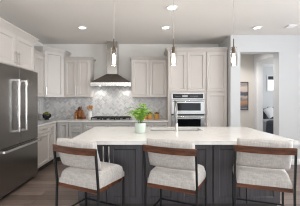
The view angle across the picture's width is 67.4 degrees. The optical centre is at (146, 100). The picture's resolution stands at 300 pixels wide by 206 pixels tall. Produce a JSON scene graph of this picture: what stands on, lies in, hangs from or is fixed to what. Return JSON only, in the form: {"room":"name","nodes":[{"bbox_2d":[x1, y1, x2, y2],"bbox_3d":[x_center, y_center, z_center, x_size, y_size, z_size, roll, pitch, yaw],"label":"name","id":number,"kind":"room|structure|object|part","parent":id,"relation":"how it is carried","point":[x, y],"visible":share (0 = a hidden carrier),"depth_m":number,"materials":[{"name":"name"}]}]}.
{"room":"kitchen","nodes":[
{"label":"kitchen","id":0,"kind":"room"},
{"bbox_2d":[34,41,42,45],"bbox_3d":[-2.600,-0.015,1.270,0.100,2.740,8.740,0,0,0],"label":"wall","id":1,"kind":"structure","parent":0,"point":[37,43],"depth_m":5.29,"materials":[{"name":"beige paint"}]},
{"bbox_2d":[0,17,38,70],"bbox_3d":[-2.243,0.127,3.473,0.610,2.457,1.195,0,0,0],"label":"upper cabinet","id":2,"kind":"object","parent":1,"relation":"attached to","point":[16,45],"visible":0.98,"depth_m":3.42,"materials":[{"name":"beige paint"}]},
{"bbox_3d":[-2.007,-0.762,3.170,0.026,0.475,0.530,0,0,0],"label":"door","id":3,"kind":"part","parent":2,"relation":"part of","materials":[{"name":"beige paint"}]},
{"bbox_3d":[-2.243,-1.054,3.485,0.610,0.095,1.170,0,0,0],"label":"crown moulding","id":4,"kind":"part","parent":2,"relation":"part of","materials":[{"name":"beige paint"}]},
{"bbox_3d":[-2.007,-0.762,3.720,0.026,0.475,0.550,0,0,0],"label":"door","id":5,"kind":"part","parent":2,"relation":"part of","materials":[{"name":"beige paint"}]},
{"bbox_2d":[34,49,44,96],"bbox_3d":[-2.357,-0.535,4.440,0.379,0.920,0.820,0,0,0],"label":"upper cabinet","id":6,"kind":"object","parent":1,"relation":"attached to","point":[38,56],"visible":0.17,"depth_m":4.68,"materials":[{"name":"beige paint"}]},
{"bbox_3d":[-2.362,-0.965,4.440,0.369,0.060,0.820,0,0,0],"label":"crown moulding","id":7,"kind":"part","parent":6,"relation":"part of","materials":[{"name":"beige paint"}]},
{"bbox_2d":[34,46,71,96],"bbox_3d":[-2.196,-0.618,5.169,0.703,1.085,0.738,0,0,0],"label":"upper cabinet","id":8,"kind":"object","parent":1,"relation":"attached to","point":[53,58],"visible":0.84,"depth_m":5.01,"materials":[{"name":"beige paint"}]},
{"bbox_3d":[-2.196,-1.125,5.169,0.703,0.070,0.738,0,0,0],"label":"crown moulding","id":9,"kind":"part","parent":8,"relation":"part of","materials":[{"name":"beige paint"}]},
{"bbox_3d":[-2.058,-0.580,5.013,0.026,1.000,0.434,0,0,45],"label":"door","id":10,"kind":"part","parent":8,"relation":"part of","materials":[{"name":"beige paint"}]},
{"bbox_2d":[43,44,218,81],"bbox_3d":[-0.385,-0.015,5.590,4.330,2.740,0.100,0,0,0],"label":"wall","id":11,"kind":"structure","parent":0,"point":[98,52],"depth_m":5.54,"materials":[{"name":"beige paint"}]},
{"bbox_2d":[63,57,95,96],"bbox_3d":[-1.567,-0.535,5.329,0.655,0.920,0.412,0,0,0],"label":"upper cabinet","id":12,"kind":"object","parent":11,"relation":"attached to","point":[78,71],"visible":1,"depth_m":5.17,"materials":[{"name":"beige paint"}]},
{"bbox_3d":[-1.744,-0.505,5.177,0.292,0.850,0.026,0,0,0],"label":"door","id":13,"kind":"part","parent":12,"relation":"part of","materials":[{"name":"beige paint"}]},
{"bbox_3d":[-1.567,-0.965,5.332,0.655,0.060,0.407,0,0,0],"label":"crown moulding","id":14,"kind":"part","parent":12,"relation":"part of","materials":[{"name":"beige paint"}]},
{"bbox_3d":[-1.441,-0.505,5.177,0.292,0.850,0.026,0,0,0],"label":"door","id":15,"kind":"part","parent":12,"relation":"part of","materials":[{"name":"beige paint"}]},
{"bbox_2d":[38,86,165,118],"bbox_3d":[-1.040,-0.002,4.785,3.020,0.886,1.510,0,0,0],"label":"backsplash","id":16,"kind":"structure","parent":11,"relation":"attached to","point":[107,100],"depth_m":5.53,"materials":[{"name":"tile"}]},
{"bbox_2d":[90,41,130,85],"bbox_3d":[-0.807,-0.858,5.281,0.914,1.050,0.494,0,0,0],"label":"range hood","id":17,"kind":"object","parent":11,"relation":"attached to","point":[112,78],"visible":0.95,"depth_m":5.16,"materials":[{"name":"metal"}]},
{"bbox_2d":[129,57,166,96],"bbox_3d":[0.035,-0.535,5.329,0.865,0.920,0.412,0,0,0],"label":"upper cabinet","id":18,"kind":"object","parent":11,"relation":"attached to","point":[148,74],"visible":0.98,"depth_m":5.18,"materials":[{"name":"beige paint"}]},
{"bbox_3d":[-0.141,-0.505,5.177,0.402,0.850,0.026,0,0,0],"label":"door","id":19,"kind":"part","parent":18,"relation":"part of","materials":[{"name":"beige paint"}]},
{"bbox_3d":[0.035,-0.965,5.332,0.865,0.060,0.407,0,0,0],"label":"crown moulding","id":20,"kind":"part","parent":18,"relation":"part of","materials":[{"name":"beige paint"}]},
{"bbox_3d":[0.267,-0.505,5.177,0.393,0.850,0.026,0,0,0],"label":"door","id":21,"kind":"part","parent":18,"relation":"part of","materials":[{"name":"beige paint"}]},
{"bbox_2d":[0,0,299,63],"bbox_3d":[1.975,-1.435,2.800,9.250,0.100,11.800,0,0,0],"label":"ceiling","id":22,"kind":"structure","parent":0,"point":[49,21],"depth_m":3.80,"materials":[{"name":"paint"}]},
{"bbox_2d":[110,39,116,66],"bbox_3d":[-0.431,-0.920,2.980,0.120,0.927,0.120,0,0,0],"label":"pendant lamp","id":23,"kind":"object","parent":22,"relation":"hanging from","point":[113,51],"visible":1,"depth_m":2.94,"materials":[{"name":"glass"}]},
{"bbox_2d":[166,5,177,10],"bbox_3d":[0.380,-1.379,3.350,0.176,0.012,0.176,0,0,0],"label":"recessed light","id":24,"kind":"object","parent":22,"relation":"in","point":[170,7],"visible":0.88,"depth_m":3.34,"materials":[{"name":"white paint"}]},
{"bbox_2d":[170,0,176,66],"bbox_3d":[0.358,-0.920,2.980,0.120,0.927,0.120,0,0,0],"label":"pendant lamp","id":25,"kind":"object","parent":22,"relation":"hanging from","point":[173,50],"visible":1,"depth_m":2.95,"materials":[{"name":"glass"}]},
{"bbox_3d":[0.358,-0.585,2.980,0.092,0.256,0.092,0,0,0],"label":"lamp shade","id":26,"kind":"part","parent":25,"relation":"part of","materials":[{"name":"clear glass"}]},
{"bbox_3d":[0.358,-1.086,2.980,0.004,0.558,0.004,0,0,23],"label":"cord","id":27,"kind":"part","parent":25,"relation":"part of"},
{"bbox_2d":[230,0,236,66],"bbox_3d":[1.153,-0.920,2.980,0.120,0.927,0.120,0,0,0],"label":"pendant lamp","id":28,"kind":"object","parent":22,"relation":"hanging from","point":[233,50],"visible":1,"depth_m":2.94,"materials":[{"name":"glass"}]},
{"bbox_3d":[1.153,-0.585,2.980,0.092,0.256,0.092,0,0,0],"label":"lamp shade","id":29,"kind":"part","parent":28,"relation":"part of","materials":[{"name":"clear glass"}]},
{"bbox_3d":[1.153,-1.086,2.980,0.004,0.558,0.004,0,0,23],"label":"cord","id":30,"kind":"part","parent":28,"relation":"part of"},
{"bbox_2d":[0,157,299,205],"bbox_3d":[1.975,1.405,2.800,9.250,0.100,11.800,0,0,0],"label":"floor","id":31,"kind":"structure","parent":0,"point":[40,190],"depth_m":3.28,"materials":[{"name":"brown wood"}]},
{"bbox_2d":[0,63,40,198],"bbox_3d":[-2.199,0.429,3.450,0.682,1.852,1.094,0,0,0],"label":"refrigerator","id":32,"kind":"object","parent":31,"relation":"on","point":[19,141],"visible":1,"depth_m":3.32,"materials":[{"name":"grey metal"}]},
{"bbox_3d":[-1.974,0.079,3.163,0.088,1.152,0.520,0,0,0],"label":"door","id":33,"kind":"part","parent":32,"relation":"part of","materials":[{"name":"metal"}]},
{"bbox_3d":[-1.894,0.075,3.315,0.072,0.780,0.034,0,0,0],"label":"handle","id":34,"kind":"part","parent":32,"relation":"part of","materials":[{"name":"metal"}]},
{"bbox_3d":[-1.974,0.982,3.450,0.088,0.637,1.093,0,0,0],"label":"freezer drawer","id":35,"kind":"part","parent":32,"relation":"part of","materials":[{"name":"metal"}]},
{"bbox_3d":[-1.894,0.075,3.510,0.072,0.780,0.034,0,0,0],"label":"handle","id":36,"kind":"part","parent":32,"relation":"part of","materials":[{"name":"metal"}]},
{"bbox_3d":[-1.974,0.079,3.712,0.088,1.152,0.569,0,0,0],"label":"door","id":37,"kind":"part","parent":32,"relation":"part of","materials":[{"name":"metal"}]},
{"bbox_2d":[37,124,49,171],"bbox_3d":[-2.234,0.915,4.308,0.622,0.879,0.555,0,0,0],"label":"base cabinet","id":38,"kind":"object","parent":31,"relation":"on","point":[43,131],"visible":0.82,"depth_m":4.33,"materials":[{"name":"beige paint"}]},
{"bbox_3d":[-1.977,0.552,4.306,0.026,0.125,0.537,0,0,0],"label":"drawer","id":39,"kind":"part","parent":38,"relation":"part of","materials":[{"name":"beige paint"}]},
{"bbox_2d":[46,123,55,166],"bbox_3d":[-2.234,0.915,4.763,0.622,0.879,0.355,0,0,0],"label":"base cabinet","id":40,"kind":"object","parent":31,"relation":"on","point":[52,131],"visible":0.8,"depth_m":4.74,"materials":[{"name":"beige paint"}]},
{"bbox_3d":[-1.977,0.860,4.742,0.026,0.740,0.297,0,0,0],"label":"door","id":41,"kind":"part","parent":40,"relation":"part of","materials":[{"name":"beige paint"}]},
{"bbox_2d":[56,122,68,160],"bbox_3d":[-1.850,0.915,5.229,0.270,0.879,0.601,0,0,0],"label":"base cabinet","id":42,"kind":"object","parent":31,"relation":"on","point":[62,128],"visible":0.33,"depth_m":4.95,"materials":[{"name":"grey paint"}]},
{"bbox_3d":[-1.826,0.860,4.942,0.208,0.740,0.026,0,0,0],"label":"door","id":43,"kind":"part","parent":42,"relation":"part of","materials":[{"name":"grey paint"}]},
{"bbox_2d":[69,122,83,138],"bbox_3d":[-1.546,0.915,5.209,0.335,0.879,0.642,0,0,0],"label":"base cabinet","id":44,"kind":"object","parent":31,"relation":"on","point":[75,128],"visible":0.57,"depth_m":4.93,"materials":[{"name":"grey paint"}]},
{"bbox_3d":[-1.562,0.782,4.942,0.287,0.275,0.026,0,0,0],"label":"drawer","id":45,"kind":"part","parent":44,"relation":"part of","materials":[{"name":"grey paint"}]},
{"bbox_3d":[-1.562,0.557,4.942,0.287,0.135,0.026,0,0,0],"label":"drawer","id":46,"kind":"part","parent":44,"relation":"part of","materials":[{"name":"grey paint"}]},
{"bbox_2d":[53,138,123,205],"bbox_3d":[-0.587,0.859,2.315,0.532,0.992,0.546,0,0,26],"label":"bar stool","id":47,"kind":"object","parent":31,"relation":"on","point":[86,173],"visible":1,"depth_m":2.15,"materials":[{"name":"fabric"}]},
{"bbox_3d":[-0.907,0.895,2.244,0.018,0.920,0.059,0,0,26],"label":"leg","id":48,"kind":"part","parent":47,"relation":"part of","materials":[{"name":"black metal"}]},
{"bbox_3d":[-0.692,0.464,2.098,0.526,0.063,0.064,0,0,26],"label":"rail","id":49,"kind":"part","parent":47,"relation":"part of","materials":[{"name":"brown wood"}]},
{"bbox_3d":[-0.663,0.510,2.158,0.476,0.294,0.166,0,0,26],"label":"backrest","id":50,"kind":"part","parent":47,"relation":"part of","materials":[{"name":"fabric"}]},
{"bbox_3d":[-0.570,0.839,2.350,0.510,0.039,0.438,0,0,26],"label":"seat frame","id":51,"kind":"part","parent":47,"relation":"part of","materials":[{"name":"brown wood"}]},
{"bbox_2d":[59,161,123,189],"bbox_3d":[-0.566,0.743,2.356,0.521,0.151,0.453,0,0,26],"label":"seat cushion","id":52,"kind":"object","parent":47,"relation":"on","point":[110,173],"depth_m":2.19,"materials":[{"name":"fabric"}]},
{"bbox_3d":[-0.445,0.895,2.018,0.018,0.920,0.059,0,0,26],"label":"leg","id":53,"kind":"part","parent":47,"relation":"part of","materials":[{"name":"black metal"}]},
{"bbox_3d":[-0.249,1.087,2.419,0.018,0.535,0.018,0,0,26],"label":"leg","id":54,"kind":"part","parent":47,"relation":"part of","materials":[{"name":"black metal"}]},
{"bbox_2d":[84,122,130,131],"bbox_3d":[-0.856,0.915,5.209,1.040,0.879,0.642,0,0,0],"label":"base cabinet","id":55,"kind":"object","parent":31,"relation":"on","point":[87,125],"visible":0.12,"depth_m":4.93,"materials":[{"name":"grey paint"}]},
{"bbox_3d":[-1.119,0.557,4.942,0.497,0.135,0.026,0,0,0],"label":"drawer","id":56,"kind":"part","parent":55,"relation":"part of","materials":[{"name":"grey paint"}]},
{"bbox_2d":[38,118,167,126],"bbox_3d":[-1.036,0.458,4.779,3.007,0.033,1.499,0,0,0],"label":"countertop","id":57,"kind":"structure","parent":55,"relation":"on","point":[51,120],"depth_m":4.96,"materials":[{"name":"white stone"}]},
{"bbox_2d":[42,112,50,119],"bbox_3d":[-2.293,0.348,5.170,0.200,0.186,0.200,0,0,0],"label":"moss bowl","id":58,"kind":"object","parent":57,"relation":"on","point":[46,115],"visible":0.99,"depth_m":5.11,"materials":[{"name":"black ceramic"}]},
{"bbox_2d":[77,106,85,118],"bbox_3d":[-1.549,0.290,5.360,0.194,0.300,0.100,0,0,0],"label":"knife block","id":59,"kind":"object","parent":57,"relation":"on","point":[80,112],"visible":0.98,"depth_m":5.31,"materials":[{"name":"brown wood"}]},
{"bbox_2d":[88,111,91,118],"bbox_3d":[-1.355,0.343,5.400,0.110,0.195,0.110,0,0,0],"label":"utensil crock","id":60,"kind":"object","parent":57,"relation":"on","point":[89,112],"visible":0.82,"depth_m":5.35,"materials":[{"name":"white ceramic"}]},
{"bbox_2d":[90,116,131,119],"bbox_3d":[-0.807,0.410,5.220,0.910,0.060,0.510,0,0,0],"label":"gas cooktop","id":61,"kind":"object","parent":57,"relation":"in","point":[94,117],"visible":0.98,"depth_m":5.05,"materials":[{"name":"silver metal"}]},
{"bbox_2d":[154,112,158,118],"bbox_3d":[0.245,0.357,5.400,0.120,0.166,0.120,0,0,0],"label":"storage jar","id":62,"kind":"object","parent":57,"relation":"on","point":[156,114],"visible":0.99,"depth_m":5.35,"materials":[{"name":"orange glass"}]},
{"bbox_3d":[-0.602,0.557,4.942,0.512,0.135,0.026,0,0,0],"label":"drawer","id":63,"kind":"part","parent":55,"relation":"part of","materials":[{"name":"grey paint"}]},
{"bbox_2d":[78,145,142,205],"bbox_3d":[-0.438,0.919,2.904,0.784,0.872,0.472,0,0,0],"label":"base cabinet","id":64,"kind":"object","parent":31,"relation":"on","point":[130,157],"visible":0.48,"depth_m":2.72,"materials":[{"name":"grey wood"}]},
{"bbox_3d":[-0.653,0.877,2.727,0.336,0.725,0.026,0,0,0],"label":"door","id":65,"kind":"part","parent":64,"relation":"part of","materials":[{"name":"grey wood"}]},
{"bbox_3d":[-0.447,0.675,2.691,0.016,0.260,0.046,0,0,0],"label":"handle","id":66,"kind":"part","parent":64,"relation":"part of","materials":[{"name":"metal"}]},
{"bbox_3d":[-0.265,0.877,2.727,0.420,0.725,0.026,0,0,0],"label":"door","id":67,"kind":"part","parent":64,"relation":"part of","materials":[{"name":"grey wood"}]},
{"bbox_2d":[131,122,167,126],"bbox_3d":[0.066,0.915,5.209,0.800,0.879,0.642,0,0,0],"label":"base cabinet","id":68,"kind":"object","parent":31,"relation":"on","point":[148,124],"visible":0.22,"depth_m":4.95,"materials":[{"name":"grey paint"}]},
{"bbox_3d":[0.271,0.557,4.942,0.374,0.135,0.026,0,0,0],"label":"drawer","id":69,"kind":"part","parent":68,"relation":"part of","materials":[{"name":"grey paint"}]},
{"bbox_2d":[143,138,206,205],"bbox_3d":[0.301,0.859,2.306,0.532,0.992,0.546,0,0,25],"label":"bar stool","id":70,"kind":"object","parent":31,"relation":"on","point":[177,168],"visible":1,"depth_m":2.13,"materials":[{"name":"fabric"}]},
{"bbox_3d":[-0.019,0.895,2.229,0.018,0.920,0.059,0,0,25],"label":"leg","id":71,"kind":"part","parent":70,"relation":"part of","materials":[{"name":"black metal"}]},
{"bbox_3d":[0.170,1.087,2.634,0.018,0.535,0.018,0,0,25],"label":"leg","id":72,"kind":"part","parent":70,"relation":"part of","materials":[{"name":"black metal"}]},
{"bbox_3d":[0.199,0.464,2.087,0.526,0.063,0.064,0,0,25],"label":"rail","id":73,"kind":"part","parent":70,"relation":"part of","materials":[{"name":"brown wood"}]},
{"bbox_3d":[0.227,0.510,2.148,0.476,0.294,0.166,0,0,25],"label":"backrest","id":74,"kind":"part","parent":70,"relation":"part of","materials":[{"name":"fabric"}]},
{"bbox_3d":[0.317,0.839,2.341,0.510,0.039,0.438,0,0,25],"label":"seat frame","id":75,"kind":"part","parent":70,"relation":"part of","materials":[{"name":"brown wood"}]},
{"bbox_2d":[148,164,205,190],"bbox_3d":[0.320,0.743,2.348,0.521,0.151,0.453,0,0,25],"label":"seat cushion","id":76,"kind":"object","parent":70,"relation":"on","point":[159,176],"depth_m":2.16,"materials":[{"name":"fabric"}]},
{"bbox_3d":[0.447,0.895,2.012,0.018,0.920,0.059,0,0,25],"label":"leg","id":77,"kind":"part","parent":70,"relation":"part of","materials":[{"name":"black metal"}]},
{"bbox_3d":[0.636,1.087,2.417,0.018,0.535,0.018,0,0,25],"label":"leg","id":78,"kind":"part","parent":70,"relation":"part of","materials":[{"name":"black metal"}]},
{"bbox_2d":[143,145,211,205],"bbox_3d":[0.378,0.919,2.904,0.844,0.872,0.472,0,0,0],"label":"base cabinet","id":79,"kind":"object","parent":31,"relation":"on","point":[204,152],"visible":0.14,"depth_m":2.71,"materials":[{"name":"grey wood"}]},
{"bbox_3d":[0.169,0.877,2.727,0.408,0.725,0.026,0,0,0],"label":"door","id":80,"kind":"part","parent":79,"relation":"part of","materials":[{"name":"grey wood"}]},
{"bbox_3d":[0.587,0.877,2.727,0.408,0.725,0.026,0,0,0],"label":"door","id":81,"kind":"part","parent":79,"relation":"part of","materials":[{"name":"grey wood"}]},
{"bbox_2d":[164,47,206,126],"bbox_3d":[0.860,0.102,5.200,0.880,2.505,0.675,0,0,0],"label":"tall cabinet","id":82,"kind":"object","parent":31,"relation":"on","point":[189,75],"visible":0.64,"depth_m":4.92,"materials":[{"name":"beige paint"}]},
{"bbox_3d":[0.679,-0.627,4.917,0.402,0.855,0.026,0,0,0],"label":"door","id":83,"kind":"part","parent":82,"relation":"part of","materials":[{"name":"beige paint"}]},
{"bbox_3d":[0.860,-1.107,5.203,0.880,0.085,0.670,0,0,0],"label":"crown moulding","id":84,"kind":"part","parent":82,"relation":"part of","materials":[{"name":"beige paint"}]},
{"bbox_2d":[171,93,204,126],"bbox_3d":[0.903,0.387,5.141,0.728,1.093,0.618,0,0,0],"label":"double oven","id":85,"kind":"object","parent":82,"relation":"in","point":[190,106],"visible":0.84,"depth_m":4.89,"materials":[{"name":"grey metal"}]},
{"bbox_3d":[0.903,0.630,4.910,0.728,0.606,0.039,0,0,0],"label":"door","id":86,"kind":"part","parent":85,"relation":"part of","materials":[{"name":"silver metal"}]},
{"bbox_3d":[0.903,0.136,4.910,0.728,0.322,0.039,0,0,0],"label":"door","id":87,"kind":"part","parent":85,"relation":"part of","materials":[{"name":"silver metal"}]},
{"bbox_3d":[0.903,-0.095,4.915,0.728,0.130,0.029,0,0,0],"label":"control panel","id":88,"kind":"part","parent":85,"relation":"part of","materials":[{"name":"silver metal"}]},
{"bbox_3d":[0.903,0.360,4.862,0.670,0.026,0.059,0,0,0],"label":"handle","id":89,"kind":"part","parent":85,"relation":"part of","materials":[{"name":"metal"}]},
{"bbox_3d":[0.903,0.010,4.862,0.670,0.026,0.059,0,0,0],"label":"handle","id":90,"kind":"part","parent":85,"relation":"part of","materials":[{"name":"metal"}]},
{"bbox_3d":[1.091,-0.627,4.917,0.402,0.855,0.026,0,0,0],"label":"door","id":91,"kind":"part","parent":82,"relation":"part of","materials":[{"name":"beige paint"}]},
{"bbox_2d":[206,47,227,126],"bbox_3d":[1.532,0.102,5.200,0.460,2.505,0.675,0,0,0],"label":"pantry cabinet","id":92,"kind":"object","parent":31,"relation":"on","point":[216,57],"visible":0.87,"depth_m":4.92,"materials":[{"name":"beige paint"}]},
{"bbox_3d":[1.532,0.535,4.917,0.444,1.400,0.026,0,0,0],"label":"door","id":93,"kind":"part","parent":92,"relation":"part of","materials":[{"name":"beige paint"}]},
{"bbox_3d":[1.532,-0.627,4.917,0.444,0.855,0.026,0,0,0],"label":"door","id":94,"kind":"part","parent":92,"relation":"part of","materials":[{"name":"beige paint"}]},
{"bbox_3d":[1.532,-1.107,5.203,0.460,0.085,0.670,0,0,0],"label":"crown moulding","id":95,"kind":"part","parent":92,"relation":"part of","materials":[{"name":"beige paint"}]},
{"bbox_2d":[211,145,279,205],"bbox_3d":[1.211,0.919,2.904,0.818,0.872,0.472,0,0,0],"label":"base cabinet","id":96,"kind":"object","parent":31,"relation":"on","point":[222,155],"visible":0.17,"depth_m":2.73,"materials":[{"name":"grey wood"}]},
{"bbox_3d":[1.006,0.877,2.727,0.390,0.725,0.026,0,0,0],"label":"door","id":97,"kind":"part","parent":96,"relation":"part of","materials":[{"name":"grey wood"}]},
{"bbox_3d":[1.411,0.877,2.727,0.400,0.725,0.026,0,0,0],"label":"door","id":98,"kind":"part","parent":96,"relation":"part of","materials":[{"name":"grey wood"}]},
{"bbox_2d":[232,138,297,205],"bbox_3d":[1.180,0.859,2.328,0.532,0.992,0.546,0,0,18],"label":"bar stool","id":99,"kind":"object","parent":31,"relation":"on","point":[261,164],"visible":1,"depth_m":2.14,"materials":[{"name":"fabric"}]},
{"bbox_3d":[1.013,1.087,2.639,0.018,0.535,0.018,0,0,19],"label":"leg","id":100,"kind":"part","parent":99,"relation":"part of","materials":[{"name":"black metal"}]},
{"bbox_3d":[0.871,0.895,2.216,0.018,0.920,0.059,0,0,18],"label":"leg","id":101,"kind":"part","parent":99,"relation":"part of","materials":[{"name":"black metal"}]},
{"bbox_2d":[233,164,291,188],"bbox_3d":[1.194,0.743,2.372,0.521,0.151,0.453,0,0,18],"label":"seat cushion","id":102,"kind":"object","parent":99,"relation":"on","point":[249,176],"depth_m":2.18,"materials":[{"name":"fabric"}]},
{"bbox_3d":[1.192,0.839,2.365,0.510,0.039,0.438,0,0,18],"label":"seat frame","id":103,"kind":"part","parent":99,"relation":"part of","materials":[{"name":"brown wood"}]},
{"bbox_3d":[1.124,0.510,2.163,0.476,0.294,0.166,0,0,18],"label":"backrest","id":104,"kind":"part","parent":99,"relation":"part of","materials":[{"name":"fabric"}]},
{"bbox_3d":[1.103,0.464,2.100,0.526,0.063,0.064,0,0,18],"label":"rail","id":105,"kind":"part","parent":99,"relation":"part of","materials":[{"name":"brown wood"}]},
{"bbox_3d":[1.359,0.895,2.053,0.018,0.920,0.059,0,0,18],"label":"leg","id":106,"kind":"part","parent":99,"relation":"part of","materials":[{"name":"black metal"}]},
{"bbox_2d":[263,109,272,131],"bbox_3d":[4.750,0.830,7.485,1.664,1.050,2.170,0,0,0],"label":"bed","id":107,"kind":"object","parent":31,"relation":"on","point":[267,118],"visible":0.08,"depth_m":7.55,"materials":[{"name":"grey fabric"}]},
{"bbox_2d":[263,119,269,131],"bbox_3d":[4.750,0.860,7.155,1.664,0.410,1.490,0,0,0],"label":"duvet","id":108,"kind":"object","parent":107,"relation":"on","point":[264,120],"depth_m":7.53,"materials":[{"name":"white fabric"}]},
{"bbox_2d":[263,106,272,118],"bbox_3d":[4.450,0.420,8.100,0.474,0.466,0.194,0,0,-9],"label":"pillow","id":109,"kind":"object","parent":107,"relation":"on","point":[268,111],"visible":0.79,"depth_m":8.04,"materials":[{"name":"white fabric"}]},
{"bbox_2d":[266,120,272,133],"bbox_3d":[4.750,0.840,7.075,1.714,0.430,0.590,0,0,0],"label":"throw blanket","id":110,"kind":"object","parent":107,"relation":"on","point":[269,124],"visible":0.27,"depth_m":7.14,"materials":[{"name":"fabric"}]},
{"bbox_3d":[0.395,0.919,3.464,2.450,0.872,0.644,0,0,0],"label":"cabinet","id":111,"kind":"object","parent":31,"relation":"on","visible":0},
{"bbox_2d":[72,127,298,144],"bbox_3d":[0.396,0.461,3.118,2.519,0.040,1.344,0,0,0],"label":"countertop","id":112,"kind":"structure","parent":111,"relation":"on","point":[100,135],"depth_m":2.83,"materials":[{"name":"white stone"}]},
{"bbox_2d":[125,103,152,132],"bbox_3d":[-0.086,0.239,3.096,0.455,0.403,0.399,0,0,0],"label":"potted fern","id":113,"kind":"object","parent":112,"relation":"on","point":[140,126],"visible":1,"depth_m":3.03,"materials":[{"name":"plant"}]},
{"bbox_2d":[135,122,145,132],"bbox_3d":[-0.085,0.373,3.090,0.146,0.134,0.146,0,0,0],"label":"pot","id":114,"kind":"object","parent":113,"relation":"attached to","point":[140,127],"depth_m":3.03,"materials":[{"name":"white ceramic"}]},
{"bbox_2d":[151,130,197,130],"bbox_3d":[0.445,0.582,3.470,0.774,0.198,0.344,0,0,0],"label":"sink","id":115,"kind":"object","parent":112,"relation":"in","point":[151,130],"visible":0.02,"depth_m":3.64,"materials":[{"name":"silver metal"}]},
{"bbox_2d":[172,100,178,130],"bbox_3d":[0.414,0.218,3.316,0.096,0.444,0.221,0,0,0],"label":"tap","id":116,"kind":"object","parent":112,"relation":"on","point":[175,102],"visible":0.99,"depth_m":3.23,"materials":[{"name":"silver metal"}]},
{"bbox_3d":[0.432,0.168,3.320,0.025,0.344,0.195,0,0,0],"label":"spout","id":117,"kind":"part","parent":116,"relation":"part of","materials":[{"name":"silver metal"}]},
{"bbox_2d":[240,54,253,128],"bbox_3d":[2.430,-0.015,6.250,1.060,2.740,0.100,0,0,0],"label":"wall","id":118,"kind":"structure","parent":0,"point":[246,60],"depth_m":6.20,"materials":[{"name":"beige paint"}]},
{"bbox_2d":[240,82,247,109],"bbox_3d":[2.555,-0.125,6.184,0.480,0.770,0.028,0,0,0],"label":"framed picture","id":119,"kind":"object","parent":118,"relation":"attached to","point":[243,85],"visible":0.41,"depth_m":6.18},
{"bbox_2d":[219,35,299,158],"bbox_3d":[3.890,-0.015,5.530,4.220,2.740,1.540,0,0,0],"label":"wall","id":120,"kind":"structure","parent":0,"point":[285,49],"depth_m":4.76,"materials":[{"name":"white paint"}]},
{"bbox_2d":[291,159,299,164],"bbox_3d":[3.890,1.295,4.753,4.220,0.120,0.014,0,0,0],"label":"baseboard","id":121,"kind":"structure","parent":120,"relation":"attached to","point":[292,160],"depth_m":4.75,"materials":[{"name":"white paint"}]},
{"bbox_2d":[254,54,265,129],"bbox_3d":[3.020,-0.015,6.785,0.120,2.740,3.630,0,0,0],"label":"wall","id":122,"kind":"structure","parent":0,"point":[255,55],"depth_m":6.11,"materials":[{"name":"paint"}]},
{"bbox_2d":[256,54,272,130],"bbox_3d":[3.020,0.110,5.530,0.156,2.490,1.080,0,0,0],"label":"trim","id":123,"kind":"structure","parent":122,"relation":"attached to","point":[259,61],"depth_m":5.96,"materials":[{"name":"white paint"}]},
{"bbox_2d":[263,67,272,108],"bbox_3d":[4.790,-0.015,8.650,3.420,2.740,0.100,0,0,0],"label":"wall","id":124,"kind":"structure","parent":0,"point":[267,95],"depth_m":8.60,"materials":[{"name":"paint"}]},
{"bbox_2d":[263,64,272,66],"bbox_3d":[4.790,-1.335,8.570,3.420,0.100,0.060,0,0,0],"label":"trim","id":125,"kind":"structure","parent":124,"relation":"attached to","point":[264,65],"depth_m":8.54,"materials":[{"name":"white paint"}]}
]}

